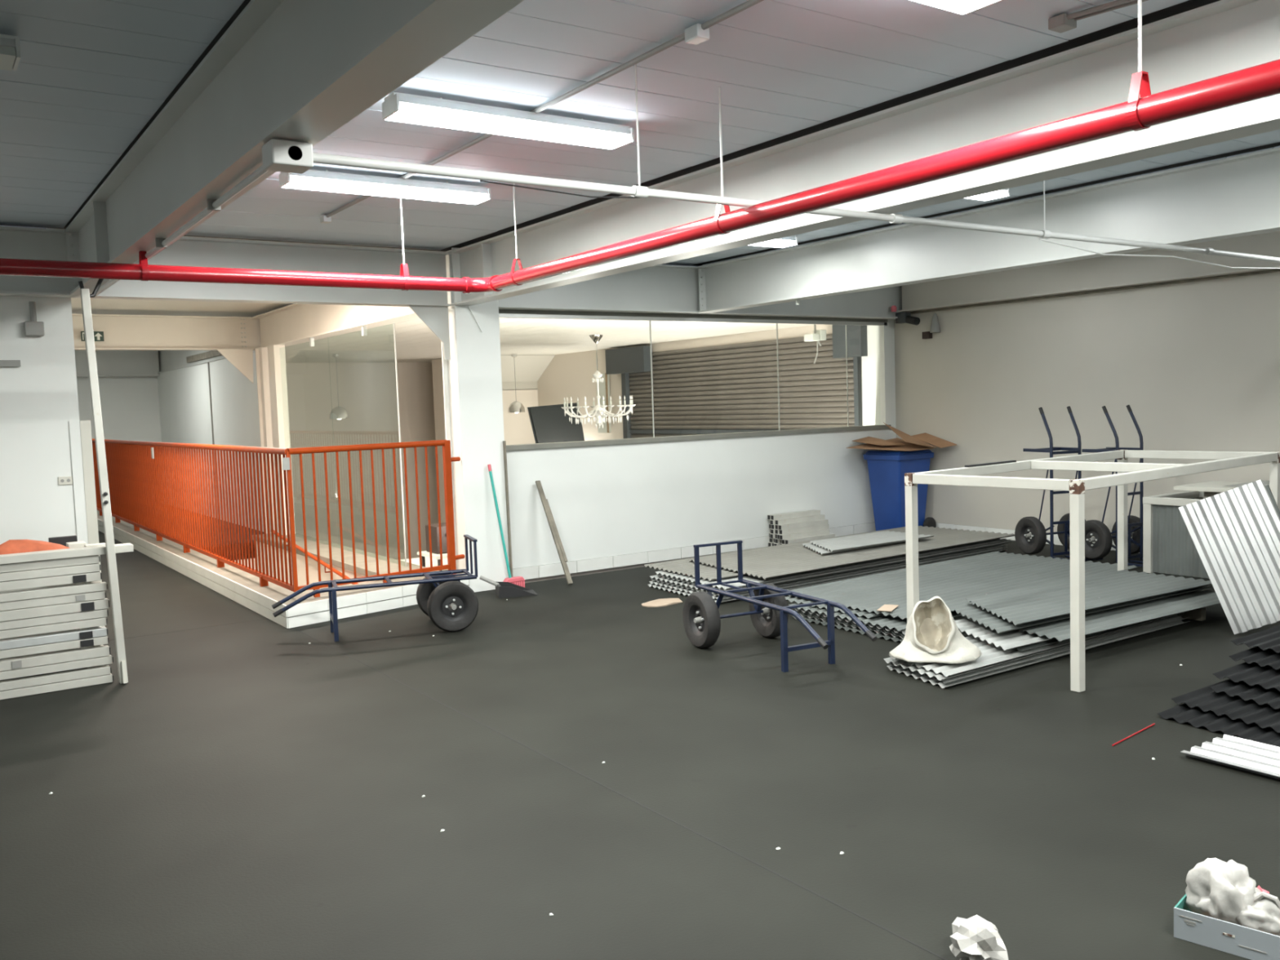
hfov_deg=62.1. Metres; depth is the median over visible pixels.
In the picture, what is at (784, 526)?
tube
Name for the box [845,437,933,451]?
cardboard sheet
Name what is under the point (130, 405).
wall
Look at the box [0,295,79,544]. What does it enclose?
wall
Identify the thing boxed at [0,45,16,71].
diffuser
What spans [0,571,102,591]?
frame
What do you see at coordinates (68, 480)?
wall socket
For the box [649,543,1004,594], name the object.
sheet
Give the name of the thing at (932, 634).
sack
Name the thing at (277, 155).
conduit
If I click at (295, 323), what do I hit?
steel beam
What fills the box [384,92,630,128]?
tray
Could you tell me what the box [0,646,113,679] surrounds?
frame
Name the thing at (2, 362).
wall bracket
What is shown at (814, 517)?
tube
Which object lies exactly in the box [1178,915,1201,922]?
print
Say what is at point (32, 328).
emergency light
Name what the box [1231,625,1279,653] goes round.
sheet
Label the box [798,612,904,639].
sheet
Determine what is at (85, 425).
trim
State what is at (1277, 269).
pipe
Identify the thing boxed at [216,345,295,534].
steel column
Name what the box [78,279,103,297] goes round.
wire hook
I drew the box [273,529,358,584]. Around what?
handrail
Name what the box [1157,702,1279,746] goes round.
sheet
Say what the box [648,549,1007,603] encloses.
sheet
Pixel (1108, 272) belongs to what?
steel beam
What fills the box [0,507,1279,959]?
floor
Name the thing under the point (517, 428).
wall
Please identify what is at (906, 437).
cardboard sheet
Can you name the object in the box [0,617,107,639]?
frame
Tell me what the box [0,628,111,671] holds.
frame
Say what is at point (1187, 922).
print
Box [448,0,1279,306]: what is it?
steel beam
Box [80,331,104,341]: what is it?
exit sign
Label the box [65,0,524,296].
steel beam
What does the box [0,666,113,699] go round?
frame
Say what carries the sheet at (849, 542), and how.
on the sheet at (823, 551)
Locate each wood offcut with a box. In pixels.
[66,541,85,548]
[84,542,105,546]
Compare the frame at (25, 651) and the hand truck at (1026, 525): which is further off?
the hand truck at (1026, 525)
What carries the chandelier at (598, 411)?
hanging from the ceiling at (535, 342)
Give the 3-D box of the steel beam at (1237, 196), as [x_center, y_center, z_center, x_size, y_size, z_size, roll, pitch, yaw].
[4.228,-1.682,5.624,0.170,0.460,12.560,-5,5,-34]
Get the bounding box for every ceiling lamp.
[0,34,20,71]
[279,168,490,204]
[382,92,634,149]
[747,235,797,248]
[911,0,1004,14]
[965,188,1008,200]
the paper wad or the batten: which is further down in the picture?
the paper wad
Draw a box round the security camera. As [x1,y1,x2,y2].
[895,311,919,324]
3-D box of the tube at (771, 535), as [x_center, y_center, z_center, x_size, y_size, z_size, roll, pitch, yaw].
[1.718,0.588,11.766,0.700,0.050,0.050,-5,5,-34]
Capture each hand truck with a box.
[271,534,478,641]
[682,540,876,672]
[1014,405,1102,560]
[1081,404,1143,567]
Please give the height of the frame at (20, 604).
0.048 m
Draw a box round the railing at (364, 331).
[92,323,464,597]
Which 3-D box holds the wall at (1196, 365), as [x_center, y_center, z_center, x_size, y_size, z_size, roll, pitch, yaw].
[3.783,0.529,12.019,0.150,5.800,23.400,-5,5,-34]
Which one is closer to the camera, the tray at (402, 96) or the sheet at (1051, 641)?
the tray at (402, 96)
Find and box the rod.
[1111,723,1155,746]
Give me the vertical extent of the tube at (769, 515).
0.050 m
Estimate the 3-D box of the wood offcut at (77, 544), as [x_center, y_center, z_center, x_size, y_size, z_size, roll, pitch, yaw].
[-3.577,0.421,6.746,0.100,0.050,0.120,-5,5,-34]
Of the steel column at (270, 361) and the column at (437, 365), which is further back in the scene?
the column at (437, 365)
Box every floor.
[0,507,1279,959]
[256,541,382,590]
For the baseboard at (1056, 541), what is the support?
attached to the wall at (1196, 365)
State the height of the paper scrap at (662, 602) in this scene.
0.020 m
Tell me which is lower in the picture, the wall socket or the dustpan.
the dustpan
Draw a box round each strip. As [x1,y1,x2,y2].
[48,535,77,546]
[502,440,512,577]
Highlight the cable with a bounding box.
[1048,0,1148,33]
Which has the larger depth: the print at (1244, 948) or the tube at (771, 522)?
the tube at (771, 522)
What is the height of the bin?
0.985 m
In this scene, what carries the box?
on the floor at (251, 789)
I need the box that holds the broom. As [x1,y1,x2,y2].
[487,464,524,587]
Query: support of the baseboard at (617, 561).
attached to the wall at (604, 500)
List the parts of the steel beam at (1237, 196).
plate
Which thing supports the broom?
on the floor at (251, 789)
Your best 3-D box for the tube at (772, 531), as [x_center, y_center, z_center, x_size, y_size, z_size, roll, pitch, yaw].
[1.724,0.537,11.768,0.700,0.050,0.050,-5,5,-34]
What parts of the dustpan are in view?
handle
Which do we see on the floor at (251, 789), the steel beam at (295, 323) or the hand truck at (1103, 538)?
the hand truck at (1103, 538)
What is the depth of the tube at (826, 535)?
11.58 m
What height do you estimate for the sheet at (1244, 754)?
0.028 m
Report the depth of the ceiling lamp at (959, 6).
3.54 m
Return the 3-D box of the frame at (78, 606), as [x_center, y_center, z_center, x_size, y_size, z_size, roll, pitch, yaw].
[-4.596,0.829,6.180,2.606,0.058,0.958,-5,5,-34]
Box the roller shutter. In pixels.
[604,324,875,438]
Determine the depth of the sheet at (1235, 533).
6.82 m
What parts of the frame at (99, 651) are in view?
rail, rail, cross rail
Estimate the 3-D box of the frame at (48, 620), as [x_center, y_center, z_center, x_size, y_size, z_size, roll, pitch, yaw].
[-4.607,0.885,6.186,2.606,0.048,0.950,-5,5,-34]
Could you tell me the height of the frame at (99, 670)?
0.048 m
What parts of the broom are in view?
handle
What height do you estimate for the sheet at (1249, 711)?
0.020 m
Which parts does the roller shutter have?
sill rail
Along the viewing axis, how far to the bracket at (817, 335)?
13.28 m
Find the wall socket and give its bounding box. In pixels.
[57,475,72,484]
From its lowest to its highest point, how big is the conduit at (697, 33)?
0.052 m
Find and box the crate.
[425,522,447,554]
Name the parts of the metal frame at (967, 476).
leg, rail, rail, leg, rail, leg, rail, rail, leg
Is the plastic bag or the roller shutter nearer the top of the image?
the roller shutter
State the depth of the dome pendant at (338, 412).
16.55 m
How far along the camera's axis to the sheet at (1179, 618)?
6.37 m
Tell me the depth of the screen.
17.21 m
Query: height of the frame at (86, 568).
0.048 m
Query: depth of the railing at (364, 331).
9.69 m
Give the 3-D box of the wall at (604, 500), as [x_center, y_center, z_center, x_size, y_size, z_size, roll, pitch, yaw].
[0.834,0.163,11.354,5.400,1.220,0.150,-5,5,-34]
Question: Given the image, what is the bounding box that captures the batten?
[535,480,573,584]
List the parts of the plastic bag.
bag handle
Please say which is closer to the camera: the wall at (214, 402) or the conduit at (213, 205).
the conduit at (213, 205)
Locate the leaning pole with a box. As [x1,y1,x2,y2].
[80,288,128,684]
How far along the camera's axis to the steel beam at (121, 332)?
13.62 m
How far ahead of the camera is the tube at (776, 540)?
11.54 m
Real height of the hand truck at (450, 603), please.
0.648 m
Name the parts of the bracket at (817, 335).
arm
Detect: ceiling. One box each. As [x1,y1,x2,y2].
[0,0,1279,317]
[186,317,820,390]
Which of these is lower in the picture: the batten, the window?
the batten
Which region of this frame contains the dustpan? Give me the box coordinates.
[479,575,537,598]
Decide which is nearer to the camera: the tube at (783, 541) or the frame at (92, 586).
the frame at (92, 586)
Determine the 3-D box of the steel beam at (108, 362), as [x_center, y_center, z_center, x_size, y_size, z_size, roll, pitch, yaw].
[-10.341,-2.122,19.276,2.990,0.500,0.200,-5,5,-34]
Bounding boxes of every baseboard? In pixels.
[512,522,875,579]
[935,522,1139,553]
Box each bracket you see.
[0,360,20,366]
[804,324,826,364]
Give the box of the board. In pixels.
[0,542,133,564]
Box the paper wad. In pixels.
[949,914,1008,959]
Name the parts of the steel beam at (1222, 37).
plate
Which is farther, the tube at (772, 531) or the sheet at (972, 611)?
the tube at (772, 531)
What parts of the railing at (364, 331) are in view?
fixing plate, rail, rail, orange railing, fixing plate, corner post, rail, rail, post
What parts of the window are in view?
head frame, head frame, sill, frame, panel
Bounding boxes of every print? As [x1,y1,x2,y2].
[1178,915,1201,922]
[1184,919,1195,924]
[1222,932,1235,937]
[1238,944,1266,953]
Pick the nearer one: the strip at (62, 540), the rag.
the rag
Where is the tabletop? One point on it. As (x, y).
(1211, 488)
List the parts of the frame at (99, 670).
rail, rail, cross rail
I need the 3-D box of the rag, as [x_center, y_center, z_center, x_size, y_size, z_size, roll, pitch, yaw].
[-3.729,0.411,6.481,0.489,0.118,0.190,-5,5,-34]
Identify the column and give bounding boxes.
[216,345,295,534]
[408,247,509,591]
[431,359,445,523]
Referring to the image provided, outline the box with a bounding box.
[1173,893,1279,959]
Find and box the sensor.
[795,298,799,305]
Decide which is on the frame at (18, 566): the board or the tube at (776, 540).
the board
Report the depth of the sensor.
9.67 m
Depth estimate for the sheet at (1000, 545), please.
9.43 m
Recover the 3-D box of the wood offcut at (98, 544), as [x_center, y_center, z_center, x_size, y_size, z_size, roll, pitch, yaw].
[-3.412,0.424,6.665,0.120,0.045,0.080,-5,5,-34]
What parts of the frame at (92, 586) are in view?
cross rail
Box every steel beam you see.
[0,226,450,306]
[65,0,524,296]
[71,313,261,351]
[74,350,159,377]
[157,350,255,373]
[252,303,418,349]
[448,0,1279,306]
[497,264,902,319]
[697,146,1279,312]
[897,231,1279,311]
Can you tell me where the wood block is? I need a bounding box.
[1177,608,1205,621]
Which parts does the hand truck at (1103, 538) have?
leg, rail, leg, rail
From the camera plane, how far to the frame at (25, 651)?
6.37 m
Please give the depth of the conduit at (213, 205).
4.54 m
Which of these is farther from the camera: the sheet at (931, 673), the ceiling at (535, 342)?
the ceiling at (535, 342)
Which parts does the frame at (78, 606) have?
rail, rail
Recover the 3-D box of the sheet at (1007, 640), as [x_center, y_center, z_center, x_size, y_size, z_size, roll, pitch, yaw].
[2.917,0.893,7.084,2.350,0.020,0.720,-5,5,-33]
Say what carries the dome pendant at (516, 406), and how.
hanging from the ceiling at (535, 342)
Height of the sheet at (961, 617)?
0.020 m
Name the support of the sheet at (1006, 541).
on the sheet at (681, 583)
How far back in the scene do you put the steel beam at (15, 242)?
8.31 m
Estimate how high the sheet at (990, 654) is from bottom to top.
0.020 m
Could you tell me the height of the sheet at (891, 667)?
0.020 m
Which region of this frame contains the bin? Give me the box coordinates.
[863,448,936,530]
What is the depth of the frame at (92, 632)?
6.37 m
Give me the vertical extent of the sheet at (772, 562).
0.020 m
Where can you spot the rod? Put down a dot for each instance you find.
(1153, 724)
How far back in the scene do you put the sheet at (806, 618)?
7.32 m
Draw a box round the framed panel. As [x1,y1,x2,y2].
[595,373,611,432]
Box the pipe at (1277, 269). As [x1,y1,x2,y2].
[910,268,1279,314]
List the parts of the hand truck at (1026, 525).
leg, rail, leg, rail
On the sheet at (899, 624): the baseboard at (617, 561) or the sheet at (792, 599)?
the sheet at (792, 599)
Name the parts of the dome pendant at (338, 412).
cord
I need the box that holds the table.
[417,551,447,571]
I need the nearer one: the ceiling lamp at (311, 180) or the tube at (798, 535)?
the ceiling lamp at (311, 180)
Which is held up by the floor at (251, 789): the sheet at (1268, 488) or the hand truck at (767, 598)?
the hand truck at (767, 598)
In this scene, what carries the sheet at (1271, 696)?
on the sheet at (1249, 711)
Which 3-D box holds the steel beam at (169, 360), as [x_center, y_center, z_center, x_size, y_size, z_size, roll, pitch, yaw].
[-7.137,-2.118,17.355,0.160,0.450,7.200,-5,5,-34]
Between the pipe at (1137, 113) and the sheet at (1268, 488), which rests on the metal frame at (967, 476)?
the sheet at (1268, 488)
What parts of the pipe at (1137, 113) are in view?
hanger rod, hanger rod, hanger rod, hanger rod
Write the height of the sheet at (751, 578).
0.020 m
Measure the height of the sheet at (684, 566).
0.020 m
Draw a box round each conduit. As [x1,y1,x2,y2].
[95,164,268,295]
[262,63,1279,268]
[320,0,764,223]
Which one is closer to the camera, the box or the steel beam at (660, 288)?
the box
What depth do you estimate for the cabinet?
9.10 m
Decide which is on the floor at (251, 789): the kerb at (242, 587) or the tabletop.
the kerb at (242, 587)
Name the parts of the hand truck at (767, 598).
rail, leg, rail, leg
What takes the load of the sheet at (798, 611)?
on the sheet at (799, 613)
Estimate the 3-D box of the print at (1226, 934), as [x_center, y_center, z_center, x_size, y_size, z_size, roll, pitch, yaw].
[1.661,1.283,2.999,0.030,0.006,0.001,2,6,43]
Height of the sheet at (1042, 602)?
0.020 m
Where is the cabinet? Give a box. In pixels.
[1142,490,1209,578]
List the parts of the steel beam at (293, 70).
plate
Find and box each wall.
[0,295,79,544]
[76,351,164,504]
[157,351,263,531]
[204,542,255,569]
[285,362,438,559]
[502,388,537,444]
[506,427,896,568]
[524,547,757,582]
[537,271,1279,537]
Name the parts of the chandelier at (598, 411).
arm, arm, arm, chain, stem, arm, arm, arm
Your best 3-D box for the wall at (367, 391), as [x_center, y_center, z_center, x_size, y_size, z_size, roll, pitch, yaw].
[-5.244,0.419,19.944,5.700,5.500,0.100,-5,5,-34]
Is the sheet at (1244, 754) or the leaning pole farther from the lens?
the leaning pole
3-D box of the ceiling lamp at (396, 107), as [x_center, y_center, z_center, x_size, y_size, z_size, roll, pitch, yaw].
[-0.585,-1.683,4.969,1.230,0.105,0.190,-5,5,-34]
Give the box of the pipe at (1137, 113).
[0,0,1279,293]
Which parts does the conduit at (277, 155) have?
hanger rod, hanger rod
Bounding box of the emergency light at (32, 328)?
[23,301,44,336]
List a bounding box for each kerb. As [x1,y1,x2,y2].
[97,510,469,628]
[252,533,439,581]
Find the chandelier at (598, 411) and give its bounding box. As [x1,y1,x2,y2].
[561,334,635,428]
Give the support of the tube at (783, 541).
on the tube
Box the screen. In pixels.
[527,402,584,443]
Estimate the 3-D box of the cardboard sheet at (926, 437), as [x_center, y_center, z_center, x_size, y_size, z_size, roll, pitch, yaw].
[3.348,-0.456,12.209,0.143,0.166,0.635,-4,5,-30]
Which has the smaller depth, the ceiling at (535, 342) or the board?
the board
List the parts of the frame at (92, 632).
cross rail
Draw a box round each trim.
[68,420,88,544]
[80,420,105,626]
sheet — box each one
[644,528,887,581]
[648,546,1005,599]
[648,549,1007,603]
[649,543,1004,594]
[651,544,1008,596]
[654,538,1011,590]
[656,540,1012,591]
[688,525,1014,579]
[784,595,883,618]
[788,551,1142,619]
[788,603,961,631]
[792,614,903,642]
[793,609,905,636]
[794,608,967,635]
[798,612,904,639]
[802,541,906,555]
[809,530,934,551]
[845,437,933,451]
[852,436,904,445]
[883,614,1182,680]
[884,422,935,447]
[887,620,1188,688]
[889,612,1184,676]
[890,616,1188,683]
[911,432,957,448]
[950,585,1213,633]
[955,617,1055,650]
[958,627,1116,651]
[965,569,1212,625]
[1017,589,1220,641]
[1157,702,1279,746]
[1171,678,1279,733]
[1178,479,1279,634]
[1180,733,1279,779]
[1210,679,1279,709]
[1213,662,1279,691]
[1229,646,1279,669]
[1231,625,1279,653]
[1264,484,1279,518]
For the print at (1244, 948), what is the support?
on the box
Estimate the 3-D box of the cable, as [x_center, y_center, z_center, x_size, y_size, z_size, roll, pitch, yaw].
[2.076,-1.688,3.373,0.109,0.042,1.654,-5,5,-37]
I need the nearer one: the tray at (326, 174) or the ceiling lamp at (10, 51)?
the ceiling lamp at (10, 51)
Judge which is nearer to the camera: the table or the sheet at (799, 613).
the sheet at (799, 613)
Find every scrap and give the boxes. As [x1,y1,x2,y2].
[641,598,682,607]
[876,604,898,611]
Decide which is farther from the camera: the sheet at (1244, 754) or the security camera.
the security camera
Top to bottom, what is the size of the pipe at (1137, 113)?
0.652 m
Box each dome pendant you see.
[328,353,349,419]
[507,353,524,413]
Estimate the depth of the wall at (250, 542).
13.61 m
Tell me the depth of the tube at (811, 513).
11.73 m
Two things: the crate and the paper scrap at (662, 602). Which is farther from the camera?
the crate
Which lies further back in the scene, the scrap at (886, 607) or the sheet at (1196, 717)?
the scrap at (886, 607)
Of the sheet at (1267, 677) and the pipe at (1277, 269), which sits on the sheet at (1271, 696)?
the sheet at (1267, 677)
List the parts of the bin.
lid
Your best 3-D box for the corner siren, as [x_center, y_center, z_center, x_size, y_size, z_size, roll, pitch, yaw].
[3.325,-1.763,12.165,0.130,0.280,0.260,-5,5,-34]
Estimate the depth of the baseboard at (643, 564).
10.51 m
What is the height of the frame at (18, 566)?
0.048 m
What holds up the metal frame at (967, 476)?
on the floor at (251, 789)
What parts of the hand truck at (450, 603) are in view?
leg, leg, rail, rail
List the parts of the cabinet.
post, rail, rail, rail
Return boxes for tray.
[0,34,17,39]
[280,169,488,189]
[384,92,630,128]
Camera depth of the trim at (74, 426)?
7.76 m
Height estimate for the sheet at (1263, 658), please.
0.020 m
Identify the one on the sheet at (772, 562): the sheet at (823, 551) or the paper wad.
the sheet at (823, 551)
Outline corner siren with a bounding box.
[921,312,940,338]
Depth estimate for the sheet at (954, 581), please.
8.38 m
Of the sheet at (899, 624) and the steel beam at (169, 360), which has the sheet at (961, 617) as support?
the sheet at (899, 624)
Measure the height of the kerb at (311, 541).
0.060 m
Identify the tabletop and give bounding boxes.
[1173,480,1244,497]
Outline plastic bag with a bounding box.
[1185,857,1279,936]
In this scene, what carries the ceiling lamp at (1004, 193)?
attached to the ceiling at (91, 77)
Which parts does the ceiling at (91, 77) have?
panel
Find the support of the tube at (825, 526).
on the tube
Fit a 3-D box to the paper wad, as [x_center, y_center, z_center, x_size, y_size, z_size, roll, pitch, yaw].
[0.948,1.296,2.994,0.152,0.126,0.198,-1,4,12]
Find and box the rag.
[0,539,70,555]
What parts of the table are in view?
leg, leg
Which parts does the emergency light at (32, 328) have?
stem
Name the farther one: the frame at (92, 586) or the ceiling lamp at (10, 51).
the frame at (92, 586)
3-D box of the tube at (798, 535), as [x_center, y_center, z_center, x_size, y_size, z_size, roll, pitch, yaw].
[1.805,0.594,11.640,0.700,0.050,0.050,-5,5,-34]
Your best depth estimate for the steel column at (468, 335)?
9.38 m
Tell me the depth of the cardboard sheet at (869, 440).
12.18 m
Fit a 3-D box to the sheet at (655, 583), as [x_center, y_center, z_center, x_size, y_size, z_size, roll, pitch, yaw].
[1.853,0.802,10.046,3.850,0.020,1.100,-5,5,-37]
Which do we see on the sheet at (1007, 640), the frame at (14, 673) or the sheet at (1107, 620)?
the sheet at (1107, 620)
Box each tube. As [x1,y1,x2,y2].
[767,509,816,519]
[769,515,806,524]
[769,533,774,538]
[770,510,820,519]
[770,528,774,533]
[774,514,825,524]
[774,538,780,543]
[777,519,828,529]
[778,524,829,534]
[779,528,829,539]
[781,533,831,544]
[785,533,835,543]
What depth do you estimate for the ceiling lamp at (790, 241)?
8.88 m
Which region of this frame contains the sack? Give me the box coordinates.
[888,595,981,663]
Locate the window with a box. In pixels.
[498,309,896,450]
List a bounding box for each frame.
[0,555,100,573]
[0,563,101,582]
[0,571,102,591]
[0,580,107,602]
[0,582,106,611]
[0,583,110,622]
[0,608,108,630]
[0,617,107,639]
[0,626,107,649]
[0,627,109,658]
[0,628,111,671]
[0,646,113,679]
[0,647,111,691]
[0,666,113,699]
[904,449,1279,692]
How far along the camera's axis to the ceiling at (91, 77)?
4.74 m

